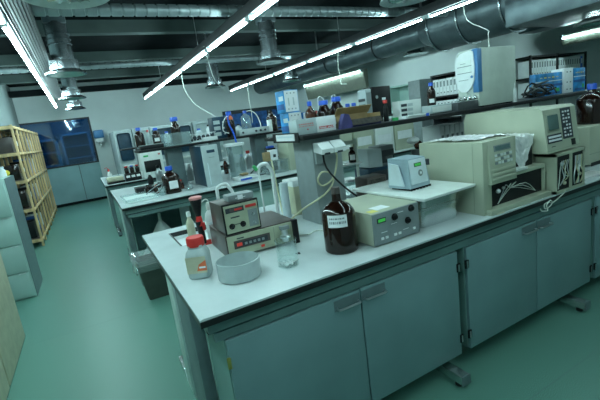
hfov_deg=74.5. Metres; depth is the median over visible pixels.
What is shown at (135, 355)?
floor
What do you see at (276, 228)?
meter
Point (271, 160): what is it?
hose
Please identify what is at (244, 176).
tray
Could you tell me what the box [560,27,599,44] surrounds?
lamp
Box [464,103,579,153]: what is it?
terminal
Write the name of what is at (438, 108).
instrument
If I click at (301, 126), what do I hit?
carton
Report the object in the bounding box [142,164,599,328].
countertop
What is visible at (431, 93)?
bottle
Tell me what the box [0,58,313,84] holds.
trim
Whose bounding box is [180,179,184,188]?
vial
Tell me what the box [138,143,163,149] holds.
case
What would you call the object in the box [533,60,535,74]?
binder
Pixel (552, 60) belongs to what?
binder
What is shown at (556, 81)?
print
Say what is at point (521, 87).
binder
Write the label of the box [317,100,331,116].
bottle
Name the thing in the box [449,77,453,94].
binder
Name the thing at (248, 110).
tube
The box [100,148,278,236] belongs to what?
lab bench
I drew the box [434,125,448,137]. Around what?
book
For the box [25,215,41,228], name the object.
storage box
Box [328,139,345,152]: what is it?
socket
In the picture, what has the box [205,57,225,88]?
ceiling vent
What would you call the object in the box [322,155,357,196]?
power cable
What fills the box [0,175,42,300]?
cabinet
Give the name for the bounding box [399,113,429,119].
paper stack
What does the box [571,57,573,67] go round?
binder
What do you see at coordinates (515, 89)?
bottle
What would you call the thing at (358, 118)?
tray
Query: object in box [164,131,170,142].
jar
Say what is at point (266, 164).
tap
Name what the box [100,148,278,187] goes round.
countertop
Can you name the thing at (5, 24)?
ceiling light
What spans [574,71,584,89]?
print
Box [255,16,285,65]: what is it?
ceiling vent
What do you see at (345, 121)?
box
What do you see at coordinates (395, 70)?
wall
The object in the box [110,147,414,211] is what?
countertop
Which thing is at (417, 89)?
tall cabinet
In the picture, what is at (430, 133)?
book
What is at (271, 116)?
bottle
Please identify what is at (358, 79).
lamp
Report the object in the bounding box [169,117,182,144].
bottle
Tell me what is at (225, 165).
bottle
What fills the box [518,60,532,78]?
binder
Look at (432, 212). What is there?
tank
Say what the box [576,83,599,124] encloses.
bottle
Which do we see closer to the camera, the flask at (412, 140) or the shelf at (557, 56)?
the flask at (412, 140)
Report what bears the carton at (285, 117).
on the shelf at (309, 149)
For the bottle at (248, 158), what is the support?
on the lab bench at (165, 202)
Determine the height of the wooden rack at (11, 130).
2.100 m
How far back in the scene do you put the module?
2.59 m
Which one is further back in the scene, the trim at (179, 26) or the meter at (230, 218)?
the trim at (179, 26)
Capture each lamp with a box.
[303,67,368,99]
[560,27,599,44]
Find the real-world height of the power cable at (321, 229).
0.008 m
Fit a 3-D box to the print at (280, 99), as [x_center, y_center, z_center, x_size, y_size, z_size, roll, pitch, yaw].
[-0.138,-0.672,2.751,0.002,0.090,0.104,-14,13,-27]
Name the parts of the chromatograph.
bay frame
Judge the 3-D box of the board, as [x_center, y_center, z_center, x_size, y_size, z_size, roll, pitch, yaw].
[0.684,-0.077,2.459,0.430,0.016,0.620,-14,13,-29]
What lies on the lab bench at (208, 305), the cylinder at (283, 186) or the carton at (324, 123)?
the cylinder at (283, 186)
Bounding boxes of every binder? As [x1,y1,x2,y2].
[433,80,436,96]
[436,80,439,96]
[439,79,442,95]
[442,78,446,95]
[446,78,449,94]
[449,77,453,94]
[453,76,456,93]
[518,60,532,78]
[518,83,528,98]
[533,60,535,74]
[538,60,540,73]
[541,59,543,73]
[546,59,548,72]
[551,59,553,72]
[562,58,564,68]
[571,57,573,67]
[580,56,582,67]
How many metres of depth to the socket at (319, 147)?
2.43 m
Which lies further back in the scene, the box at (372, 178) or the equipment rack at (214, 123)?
the equipment rack at (214, 123)
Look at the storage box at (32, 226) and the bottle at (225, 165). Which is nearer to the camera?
the bottle at (225, 165)
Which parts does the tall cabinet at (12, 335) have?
door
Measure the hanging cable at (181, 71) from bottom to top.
1.047 m
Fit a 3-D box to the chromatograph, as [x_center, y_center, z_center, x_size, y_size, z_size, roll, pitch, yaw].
[1.211,-0.204,2.594,0.621,0.430,0.510,-14,13,-27]
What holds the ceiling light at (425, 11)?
hanging from the ceiling
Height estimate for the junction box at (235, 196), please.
0.035 m
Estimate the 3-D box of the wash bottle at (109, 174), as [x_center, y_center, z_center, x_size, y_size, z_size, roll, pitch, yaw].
[-3.443,-0.454,7.126,0.092,0.274,0.090,-4,12,16]
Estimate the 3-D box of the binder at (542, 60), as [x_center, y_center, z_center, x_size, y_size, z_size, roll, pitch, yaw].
[4.598,-2.555,7.690,0.070,0.310,0.263,-14,13,-27]
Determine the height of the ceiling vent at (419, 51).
0.810 m
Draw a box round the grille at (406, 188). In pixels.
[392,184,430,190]
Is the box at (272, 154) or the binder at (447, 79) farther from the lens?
the binder at (447, 79)
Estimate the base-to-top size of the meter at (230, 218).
0.168 m
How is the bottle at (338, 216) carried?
on the lab bench at (208, 305)
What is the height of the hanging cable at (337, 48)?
0.739 m
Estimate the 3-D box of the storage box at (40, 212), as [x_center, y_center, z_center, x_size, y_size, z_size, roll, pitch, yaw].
[-5.280,0.418,7.849,0.242,0.254,0.360,-14,13,-27]
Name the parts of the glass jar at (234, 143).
lid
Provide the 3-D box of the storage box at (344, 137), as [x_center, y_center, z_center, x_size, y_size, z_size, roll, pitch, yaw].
[0.551,-0.780,5.839,0.360,0.400,0.302,-14,13,-27]
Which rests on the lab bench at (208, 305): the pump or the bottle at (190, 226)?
the bottle at (190, 226)
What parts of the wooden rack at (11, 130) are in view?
post, post, rail, post, rail, post, post, post, rail, post, post, post, rail, post, post, rail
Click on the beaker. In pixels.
(286, 264)
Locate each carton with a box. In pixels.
[275,89,299,113]
[280,111,301,133]
[288,118,316,134]
[314,115,335,131]
[552,67,572,92]
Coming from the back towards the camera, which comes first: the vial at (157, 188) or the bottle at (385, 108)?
the vial at (157, 188)
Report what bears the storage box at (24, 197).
on the wooden rack at (11, 130)
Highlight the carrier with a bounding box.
[124,172,141,181]
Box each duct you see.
[0,31,344,74]
[29,1,448,16]
[253,0,528,93]
[505,0,599,27]
[518,20,580,33]
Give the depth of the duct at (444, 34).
6.87 m
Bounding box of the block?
[354,165,387,179]
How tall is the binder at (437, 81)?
0.310 m
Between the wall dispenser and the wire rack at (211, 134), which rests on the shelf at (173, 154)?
the wire rack at (211, 134)
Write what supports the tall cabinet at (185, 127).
on the floor
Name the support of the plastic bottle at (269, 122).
on the shelf at (173, 154)
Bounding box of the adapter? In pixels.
[134,181,163,193]
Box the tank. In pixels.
[379,192,457,227]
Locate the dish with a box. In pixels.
[215,251,261,284]
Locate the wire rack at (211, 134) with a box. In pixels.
[187,131,215,142]
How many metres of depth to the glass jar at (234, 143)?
5.26 m
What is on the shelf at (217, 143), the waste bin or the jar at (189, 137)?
the jar at (189, 137)
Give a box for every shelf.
[120,126,280,160]
[134,113,392,185]
[265,88,599,224]
[430,71,461,124]
[513,51,586,107]
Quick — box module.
[532,147,584,194]
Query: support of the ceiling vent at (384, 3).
in the ceiling
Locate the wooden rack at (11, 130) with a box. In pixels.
[0,125,57,245]
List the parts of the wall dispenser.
tank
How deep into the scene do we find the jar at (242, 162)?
6.20 m
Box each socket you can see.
[313,141,333,154]
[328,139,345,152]
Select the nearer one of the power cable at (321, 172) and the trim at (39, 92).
the power cable at (321, 172)
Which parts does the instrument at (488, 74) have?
plate, blue trim, blue trim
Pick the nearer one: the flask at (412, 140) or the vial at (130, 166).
the flask at (412, 140)
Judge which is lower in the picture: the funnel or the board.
the funnel
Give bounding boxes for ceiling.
[0,0,434,86]
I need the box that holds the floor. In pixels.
[6,197,599,399]
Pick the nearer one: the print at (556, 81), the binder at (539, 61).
the print at (556, 81)
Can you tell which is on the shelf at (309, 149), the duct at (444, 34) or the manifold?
the manifold
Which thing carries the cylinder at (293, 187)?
on the lab bench at (208, 305)
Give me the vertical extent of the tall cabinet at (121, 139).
1.870 m
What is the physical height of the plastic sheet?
0.265 m
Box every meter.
[209,197,260,235]
[209,210,299,254]
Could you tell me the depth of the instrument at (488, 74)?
3.18 m
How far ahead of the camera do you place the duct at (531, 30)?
6.99 m
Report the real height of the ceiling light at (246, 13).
0.712 m
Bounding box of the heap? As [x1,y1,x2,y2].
[521,80,556,97]
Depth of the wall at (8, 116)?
9.18 m
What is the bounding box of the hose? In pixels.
[271,160,282,213]
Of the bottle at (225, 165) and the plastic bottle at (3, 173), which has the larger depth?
the bottle at (225, 165)
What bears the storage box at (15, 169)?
on the wooden rack at (11, 130)
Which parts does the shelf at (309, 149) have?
post, post, post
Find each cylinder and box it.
[278,182,293,218]
[282,177,301,214]
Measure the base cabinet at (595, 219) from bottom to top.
0.640 m
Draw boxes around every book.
[422,126,443,142]
[432,124,453,136]
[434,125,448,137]
[438,123,458,135]
[443,122,463,135]
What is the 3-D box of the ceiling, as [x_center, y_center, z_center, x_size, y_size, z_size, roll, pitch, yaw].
[1.935,-3.512,6.697,13.520,0.100,15.600,-14,13,-27]
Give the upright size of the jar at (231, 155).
0.408 m
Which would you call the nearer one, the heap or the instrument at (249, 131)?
the heap
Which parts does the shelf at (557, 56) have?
panel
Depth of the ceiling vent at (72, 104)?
9.77 m
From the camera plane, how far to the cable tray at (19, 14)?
3.88 m
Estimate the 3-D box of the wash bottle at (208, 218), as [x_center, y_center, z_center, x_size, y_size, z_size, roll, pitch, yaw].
[-0.578,0.123,2.539,0.085,0.279,0.078,-14,13,-27]
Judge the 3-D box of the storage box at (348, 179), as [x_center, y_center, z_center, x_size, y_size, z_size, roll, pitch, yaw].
[0.421,-0.105,3.315,0.146,0.150,0.156,-14,13,-27]
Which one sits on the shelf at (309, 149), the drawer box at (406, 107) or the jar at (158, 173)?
the drawer box at (406, 107)
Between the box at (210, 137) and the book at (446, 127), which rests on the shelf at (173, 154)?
the box at (210, 137)
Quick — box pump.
[357,144,393,167]
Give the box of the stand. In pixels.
[343,138,361,176]
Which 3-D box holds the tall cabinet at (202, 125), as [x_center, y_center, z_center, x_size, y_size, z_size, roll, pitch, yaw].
[-2.920,-1.422,11.937,0.800,1.870,1.976,-14,13,-27]
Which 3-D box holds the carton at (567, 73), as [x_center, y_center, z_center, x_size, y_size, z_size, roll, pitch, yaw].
[2.708,-1.227,4.072,0.170,0.245,0.122,-14,13,-27]
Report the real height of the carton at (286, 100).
0.150 m
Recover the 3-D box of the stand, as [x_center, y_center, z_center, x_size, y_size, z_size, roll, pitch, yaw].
[0.363,-0.206,2.970,0.260,0.500,0.140,-14,13,-27]
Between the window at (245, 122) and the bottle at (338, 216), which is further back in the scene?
the window at (245, 122)
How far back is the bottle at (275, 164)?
5.65 m
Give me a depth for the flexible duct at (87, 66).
6.95 m
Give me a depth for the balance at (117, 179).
6.88 m
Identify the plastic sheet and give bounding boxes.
[429,133,533,166]
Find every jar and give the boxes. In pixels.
[147,172,153,184]
[155,165,162,182]
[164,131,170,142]
[185,234,212,279]
[186,132,192,139]
[186,163,194,180]
[196,128,202,137]
[223,142,245,174]
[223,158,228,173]
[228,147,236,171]
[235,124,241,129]
[239,154,245,170]
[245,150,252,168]
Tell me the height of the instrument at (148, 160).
0.460 m
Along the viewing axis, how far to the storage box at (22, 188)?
7.34 m
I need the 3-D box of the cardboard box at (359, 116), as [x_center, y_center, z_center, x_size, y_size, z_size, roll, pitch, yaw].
[0.402,-0.575,2.691,0.290,0.135,0.172,-14,13,-27]
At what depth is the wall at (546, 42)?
8.28 m
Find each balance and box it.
[106,176,124,184]
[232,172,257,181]
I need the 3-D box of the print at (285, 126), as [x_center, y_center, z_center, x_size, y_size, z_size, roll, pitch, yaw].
[-0.105,-0.526,2.777,0.002,0.090,0.104,-14,13,-27]
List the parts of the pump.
casing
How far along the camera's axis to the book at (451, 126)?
3.35 m
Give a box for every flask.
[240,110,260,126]
[407,137,421,154]
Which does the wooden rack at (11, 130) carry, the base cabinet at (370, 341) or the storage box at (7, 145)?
the storage box at (7, 145)
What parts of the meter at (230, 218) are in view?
panel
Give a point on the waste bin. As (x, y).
(153, 278)
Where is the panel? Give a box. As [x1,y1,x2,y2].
[131,208,181,250]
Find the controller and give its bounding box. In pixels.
[387,155,430,190]
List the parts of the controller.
panel, panel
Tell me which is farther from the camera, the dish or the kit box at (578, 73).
the kit box at (578, 73)
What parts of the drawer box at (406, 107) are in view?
drawer, drawer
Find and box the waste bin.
[128,253,168,299]
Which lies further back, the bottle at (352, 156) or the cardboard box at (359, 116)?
the bottle at (352, 156)
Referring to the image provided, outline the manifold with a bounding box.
[451,95,478,110]
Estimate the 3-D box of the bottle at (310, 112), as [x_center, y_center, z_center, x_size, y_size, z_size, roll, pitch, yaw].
[0.074,-0.568,2.692,0.076,0.205,0.076,-14,13,-27]
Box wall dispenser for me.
[93,130,103,145]
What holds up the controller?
on the board
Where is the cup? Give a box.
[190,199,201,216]
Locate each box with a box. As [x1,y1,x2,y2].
[0,137,15,153]
[1,164,23,180]
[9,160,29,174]
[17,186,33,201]
[18,189,30,208]
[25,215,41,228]
[26,212,43,224]
[26,219,38,238]
[201,136,217,140]
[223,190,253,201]
[260,158,287,174]
[262,149,277,161]
[335,104,382,128]
[340,133,352,160]
[344,177,354,198]
[352,129,374,149]
[355,173,385,195]
[373,126,394,150]
[392,99,421,117]
[393,123,413,149]
[529,72,561,97]
[573,67,584,91]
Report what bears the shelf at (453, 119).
on the floor
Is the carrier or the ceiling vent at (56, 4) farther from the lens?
the carrier
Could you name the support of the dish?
on the lab bench at (208, 305)
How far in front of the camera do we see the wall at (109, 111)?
11.69 m
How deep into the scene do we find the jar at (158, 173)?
5.68 m
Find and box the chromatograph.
[419,136,550,215]
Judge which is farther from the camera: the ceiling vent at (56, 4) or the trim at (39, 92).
the trim at (39, 92)
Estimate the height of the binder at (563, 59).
0.310 m
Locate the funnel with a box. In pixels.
[144,213,170,254]
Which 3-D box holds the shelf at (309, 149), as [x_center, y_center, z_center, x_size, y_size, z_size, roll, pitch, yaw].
[1.626,-0.552,3.548,3.942,0.612,0.630,-14,13,-27]
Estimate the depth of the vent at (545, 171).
2.59 m
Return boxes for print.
[277,96,284,110]
[282,118,288,131]
[536,76,561,93]
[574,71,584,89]
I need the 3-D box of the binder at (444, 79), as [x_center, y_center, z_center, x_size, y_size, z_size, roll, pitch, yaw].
[2.834,-2.157,7.500,0.263,0.310,0.070,-14,13,-27]
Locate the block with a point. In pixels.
(383, 169)
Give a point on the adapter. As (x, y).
(141, 189)
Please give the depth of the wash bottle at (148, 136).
7.06 m
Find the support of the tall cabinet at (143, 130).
on the floor
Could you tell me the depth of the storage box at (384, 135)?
6.05 m
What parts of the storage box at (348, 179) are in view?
lid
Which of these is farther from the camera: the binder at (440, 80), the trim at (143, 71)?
the trim at (143, 71)
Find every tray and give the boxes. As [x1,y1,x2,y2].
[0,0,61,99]
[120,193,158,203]
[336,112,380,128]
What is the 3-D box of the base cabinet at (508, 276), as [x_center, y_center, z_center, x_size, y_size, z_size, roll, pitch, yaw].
[1.486,0.421,2.733,1.368,0.640,0.371,-14,13,-27]
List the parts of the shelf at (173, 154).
post, post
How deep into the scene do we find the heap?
3.57 m
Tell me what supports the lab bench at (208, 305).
on the floor
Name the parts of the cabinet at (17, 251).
drawer, drawer, drawer, drawer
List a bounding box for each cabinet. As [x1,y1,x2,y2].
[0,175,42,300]
[0,253,24,399]
[109,129,138,174]
[131,127,148,170]
[148,122,194,166]
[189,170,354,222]
[191,120,225,156]
[207,251,463,399]
[390,79,432,142]
[455,199,593,347]
[589,194,599,277]
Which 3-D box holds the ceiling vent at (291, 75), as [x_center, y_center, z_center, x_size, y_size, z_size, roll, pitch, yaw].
[-0.263,-3.427,9.980,0.479,0.810,0.479,-14,13,-27]
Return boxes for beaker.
[275,239,298,266]
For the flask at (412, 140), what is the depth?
2.99 m
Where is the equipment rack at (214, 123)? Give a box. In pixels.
[207,116,227,138]
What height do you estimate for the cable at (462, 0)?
0.719 m
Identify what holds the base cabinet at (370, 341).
attached to the lab bench at (208, 305)
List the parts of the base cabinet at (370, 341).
door, handle, handle, door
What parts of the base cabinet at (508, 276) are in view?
door, handle, handle, door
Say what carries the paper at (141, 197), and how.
on the lab bench at (165, 202)
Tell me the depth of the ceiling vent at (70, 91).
7.58 m
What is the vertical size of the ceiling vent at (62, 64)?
0.810 m
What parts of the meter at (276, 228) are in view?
panel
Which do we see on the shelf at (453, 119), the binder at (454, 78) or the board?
the binder at (454, 78)
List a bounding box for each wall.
[0,85,27,213]
[9,69,290,207]
[291,38,494,118]
[494,23,599,108]
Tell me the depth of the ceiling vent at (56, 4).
2.74 m
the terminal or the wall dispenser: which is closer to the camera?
the terminal
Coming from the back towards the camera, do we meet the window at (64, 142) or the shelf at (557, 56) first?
the window at (64, 142)
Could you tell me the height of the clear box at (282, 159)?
0.175 m
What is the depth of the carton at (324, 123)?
2.55 m
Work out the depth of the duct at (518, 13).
5.01 m
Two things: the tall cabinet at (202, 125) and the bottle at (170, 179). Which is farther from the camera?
the tall cabinet at (202, 125)
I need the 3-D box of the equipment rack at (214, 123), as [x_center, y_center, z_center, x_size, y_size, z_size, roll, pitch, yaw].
[-1.154,-1.027,5.611,0.220,0.300,0.239,-14,13,-27]
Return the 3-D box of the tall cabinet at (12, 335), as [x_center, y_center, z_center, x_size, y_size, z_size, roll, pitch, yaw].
[-2.395,0.466,2.495,0.505,1.900,1.730,-14,13,-27]
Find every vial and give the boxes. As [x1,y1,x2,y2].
[129,165,133,172]
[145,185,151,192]
[153,182,160,193]
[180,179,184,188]
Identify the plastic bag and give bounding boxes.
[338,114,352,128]
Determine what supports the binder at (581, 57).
on the shelf at (557, 56)
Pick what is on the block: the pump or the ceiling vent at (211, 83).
the pump
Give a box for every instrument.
[137,150,165,177]
[236,126,269,135]
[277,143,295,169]
[357,85,391,118]
[421,101,462,113]
[577,123,599,165]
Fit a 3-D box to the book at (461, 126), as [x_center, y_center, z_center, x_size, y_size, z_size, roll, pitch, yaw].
[1.376,-0.447,3.532,0.045,0.480,0.202,-14,13,-27]
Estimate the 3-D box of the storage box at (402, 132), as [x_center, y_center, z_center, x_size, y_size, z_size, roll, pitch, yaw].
[1.591,-1.041,6.379,0.400,0.420,0.302,-14,13,-27]
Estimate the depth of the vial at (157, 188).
4.99 m
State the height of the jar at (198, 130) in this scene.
0.198 m
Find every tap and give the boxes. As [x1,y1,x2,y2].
[215,182,233,199]
[252,162,279,213]
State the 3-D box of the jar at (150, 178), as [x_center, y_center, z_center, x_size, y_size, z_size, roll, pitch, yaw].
[-2.122,-0.283,5.601,0.075,0.222,0.075,-14,13,-27]
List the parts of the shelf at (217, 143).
post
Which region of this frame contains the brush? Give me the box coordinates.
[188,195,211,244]
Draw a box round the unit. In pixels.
[343,194,419,246]
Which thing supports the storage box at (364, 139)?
on the lab bench at (165, 202)
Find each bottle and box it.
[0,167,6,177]
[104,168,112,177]
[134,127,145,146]
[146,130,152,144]
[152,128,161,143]
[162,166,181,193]
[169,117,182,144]
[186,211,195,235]
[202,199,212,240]
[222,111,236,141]
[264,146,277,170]
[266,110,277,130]
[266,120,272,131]
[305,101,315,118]
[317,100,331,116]
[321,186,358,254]
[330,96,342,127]
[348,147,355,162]
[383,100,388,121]
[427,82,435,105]
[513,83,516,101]
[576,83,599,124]
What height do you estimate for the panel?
0.700 m
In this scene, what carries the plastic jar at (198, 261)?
on the lab bench at (208, 305)
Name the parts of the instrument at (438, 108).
panel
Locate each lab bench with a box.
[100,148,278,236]
[110,147,414,285]
[142,164,599,399]
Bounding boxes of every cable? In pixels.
[146,183,163,194]
[181,71,214,116]
[292,153,337,218]
[299,229,322,235]
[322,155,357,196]
[337,48,346,84]
[462,0,488,46]
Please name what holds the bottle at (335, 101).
on the shelf at (309, 149)
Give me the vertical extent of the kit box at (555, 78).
0.215 m
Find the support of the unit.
on the lab bench at (208, 305)
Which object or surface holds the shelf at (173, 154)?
on the lab bench at (165, 202)
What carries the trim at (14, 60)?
attached to the wall at (395, 70)
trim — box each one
[0,19,403,37]
[0,43,350,66]
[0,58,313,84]
[8,72,276,97]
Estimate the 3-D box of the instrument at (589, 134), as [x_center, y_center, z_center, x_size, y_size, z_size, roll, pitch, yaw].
[2.531,-0.530,3.573,0.700,0.325,0.503,-14,13,-27]
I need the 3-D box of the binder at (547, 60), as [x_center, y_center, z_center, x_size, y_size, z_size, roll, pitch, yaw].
[4.742,-2.589,7.765,0.070,0.310,0.263,-14,13,-27]
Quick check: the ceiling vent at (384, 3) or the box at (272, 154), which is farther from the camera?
the box at (272, 154)
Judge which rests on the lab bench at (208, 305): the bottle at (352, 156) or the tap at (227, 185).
the tap at (227, 185)
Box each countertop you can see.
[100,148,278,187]
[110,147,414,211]
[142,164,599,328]
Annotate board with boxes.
[352,180,475,201]
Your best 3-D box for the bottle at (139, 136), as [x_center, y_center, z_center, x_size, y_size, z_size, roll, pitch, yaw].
[-2.863,-1.118,7.034,0.159,0.340,0.159,-14,13,-27]
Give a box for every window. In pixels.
[19,117,98,169]
[222,106,281,129]
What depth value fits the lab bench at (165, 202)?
4.84 m
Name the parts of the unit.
knob, panel, knob, knob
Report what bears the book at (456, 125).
on the lab bench at (208, 305)
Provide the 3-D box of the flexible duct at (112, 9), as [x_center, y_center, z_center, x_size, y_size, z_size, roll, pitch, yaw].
[-0.466,-2.449,4.671,6.240,0.522,0.124,-14,13,-27]
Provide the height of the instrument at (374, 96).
0.255 m
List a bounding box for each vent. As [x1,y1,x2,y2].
[22,0,109,8]
[41,15,86,77]
[59,77,85,100]
[65,100,85,110]
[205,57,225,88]
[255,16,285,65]
[282,53,300,82]
[379,0,425,7]
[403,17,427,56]
[545,171,546,188]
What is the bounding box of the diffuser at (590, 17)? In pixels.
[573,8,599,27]
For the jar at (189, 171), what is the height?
0.250 m
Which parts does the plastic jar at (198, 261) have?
lid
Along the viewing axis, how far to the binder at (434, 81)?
7.63 m

